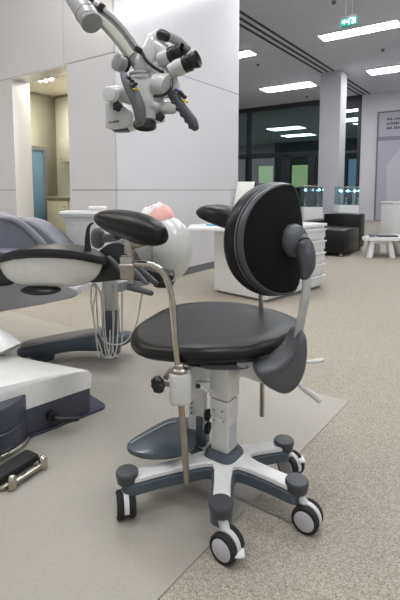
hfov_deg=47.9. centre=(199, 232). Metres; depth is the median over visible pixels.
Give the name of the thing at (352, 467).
floor
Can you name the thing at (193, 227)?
countertop
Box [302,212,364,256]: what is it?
armchair
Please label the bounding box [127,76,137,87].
switch
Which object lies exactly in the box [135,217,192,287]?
shell
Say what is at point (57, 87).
ceiling
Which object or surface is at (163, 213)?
bowl
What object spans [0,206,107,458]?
chair
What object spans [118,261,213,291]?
baseboard
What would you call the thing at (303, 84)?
recessed light
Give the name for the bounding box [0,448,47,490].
foot pedal
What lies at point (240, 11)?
trim
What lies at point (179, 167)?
wall
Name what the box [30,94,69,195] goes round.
wall
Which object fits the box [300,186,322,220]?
showcase
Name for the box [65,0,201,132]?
microscope
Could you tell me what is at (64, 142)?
upper cabinet
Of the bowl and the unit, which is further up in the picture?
the bowl
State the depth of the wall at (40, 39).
4.13 m
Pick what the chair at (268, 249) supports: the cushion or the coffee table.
the cushion
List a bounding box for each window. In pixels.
[238,100,319,205]
[343,95,361,204]
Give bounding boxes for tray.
[376,234,397,236]
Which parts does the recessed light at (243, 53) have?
light frame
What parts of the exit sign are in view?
sign panel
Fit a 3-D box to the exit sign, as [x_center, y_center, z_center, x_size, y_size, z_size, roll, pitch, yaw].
[1.853,-2.918,5.562,0.205,0.688,0.060,4,7,35]
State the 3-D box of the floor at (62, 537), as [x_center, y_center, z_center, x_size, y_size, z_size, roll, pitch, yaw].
[-3.789,0.700,1.910,7.272,0.003,4.993,4,7,35]
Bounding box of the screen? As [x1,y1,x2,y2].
[233,182,255,206]
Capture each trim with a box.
[30,92,67,98]
[239,10,370,93]
[239,17,364,94]
[239,23,359,94]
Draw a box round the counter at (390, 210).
[380,201,399,233]
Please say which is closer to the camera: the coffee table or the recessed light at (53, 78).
the recessed light at (53, 78)
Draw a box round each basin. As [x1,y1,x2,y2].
[59,210,103,250]
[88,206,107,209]
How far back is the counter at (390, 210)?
7.68 m
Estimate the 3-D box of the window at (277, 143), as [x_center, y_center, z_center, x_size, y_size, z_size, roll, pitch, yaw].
[1.343,-2.402,15.467,6.080,3.600,0.120,4,7,35]
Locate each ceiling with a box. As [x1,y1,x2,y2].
[29,74,66,95]
[238,0,399,108]
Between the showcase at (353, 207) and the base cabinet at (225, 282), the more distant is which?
the showcase at (353, 207)
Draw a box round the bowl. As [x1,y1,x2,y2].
[150,204,173,220]
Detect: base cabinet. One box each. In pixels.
[47,199,70,233]
[214,226,326,301]
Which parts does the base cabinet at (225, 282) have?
drawer, drawer, drawer, drawer, drawer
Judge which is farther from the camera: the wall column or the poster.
the poster
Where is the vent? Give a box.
[112,128,129,132]
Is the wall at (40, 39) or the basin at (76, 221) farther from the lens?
the wall at (40, 39)
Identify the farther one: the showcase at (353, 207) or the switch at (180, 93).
the showcase at (353, 207)
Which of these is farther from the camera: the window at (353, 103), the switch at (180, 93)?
the window at (353, 103)
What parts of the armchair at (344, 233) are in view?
armrest, seat, backrest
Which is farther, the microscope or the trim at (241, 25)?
the trim at (241, 25)
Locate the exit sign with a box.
[340,0,357,27]
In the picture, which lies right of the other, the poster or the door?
the poster
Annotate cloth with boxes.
[141,202,162,214]
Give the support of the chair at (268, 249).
on the floor at (62, 537)
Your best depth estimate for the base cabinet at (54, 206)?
5.51 m
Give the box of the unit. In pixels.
[0,222,174,361]
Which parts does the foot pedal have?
rail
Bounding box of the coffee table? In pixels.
[362,234,399,257]
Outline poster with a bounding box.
[374,110,399,220]
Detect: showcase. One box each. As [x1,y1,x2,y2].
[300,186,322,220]
[334,187,358,212]
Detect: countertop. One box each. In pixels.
[45,196,69,198]
[187,222,326,230]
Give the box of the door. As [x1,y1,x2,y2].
[32,146,48,220]
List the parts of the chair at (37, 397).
seat, backrest, lock lever, floor plate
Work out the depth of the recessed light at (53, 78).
4.91 m
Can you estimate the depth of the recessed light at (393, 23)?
7.61 m
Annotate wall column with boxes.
[318,70,346,217]
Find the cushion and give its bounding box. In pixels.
[224,182,281,295]
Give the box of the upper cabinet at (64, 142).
[60,137,68,162]
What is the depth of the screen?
5.32 m
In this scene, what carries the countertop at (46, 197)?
on the base cabinet at (54, 206)
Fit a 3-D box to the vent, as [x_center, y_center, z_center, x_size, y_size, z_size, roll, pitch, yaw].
[-0.280,-0.364,1.593,0.055,0.012,0.060,0,5,0]
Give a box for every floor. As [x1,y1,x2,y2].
[0,311,348,599]
[9,220,399,599]
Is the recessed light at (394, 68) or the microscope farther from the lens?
the recessed light at (394, 68)
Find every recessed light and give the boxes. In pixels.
[39,77,57,81]
[239,49,256,57]
[259,81,317,92]
[317,18,399,40]
[365,64,399,74]
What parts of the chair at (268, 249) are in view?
pivot knob, release lever, clamp knob, foot plate, foot plate, arm rod, link plate, seat, inspection panel, panel, pivot arm, tilt lever, height lever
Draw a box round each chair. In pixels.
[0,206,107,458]
[91,182,323,565]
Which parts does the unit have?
arm, floor arm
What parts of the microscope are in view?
arm, swing arm, star knob, friction knob, handle, star knob, width knob, turret arm, handle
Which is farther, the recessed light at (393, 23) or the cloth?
the recessed light at (393, 23)
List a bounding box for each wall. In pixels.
[0,0,118,288]
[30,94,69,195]
[112,0,238,282]
[359,90,399,220]
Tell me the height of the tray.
0.016 m
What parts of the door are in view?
glass panel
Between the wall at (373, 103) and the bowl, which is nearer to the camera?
the bowl
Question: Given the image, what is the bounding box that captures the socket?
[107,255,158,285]
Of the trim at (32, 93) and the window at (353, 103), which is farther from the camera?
the window at (353, 103)
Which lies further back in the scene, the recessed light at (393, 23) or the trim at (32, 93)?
the recessed light at (393, 23)
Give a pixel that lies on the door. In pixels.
(39, 154)
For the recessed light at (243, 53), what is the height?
0.034 m
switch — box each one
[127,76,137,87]
[177,90,186,98]
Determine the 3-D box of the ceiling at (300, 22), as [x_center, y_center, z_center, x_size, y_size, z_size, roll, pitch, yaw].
[-0.032,-3.952,12.233,23.000,0.100,29.000,4,7,35]

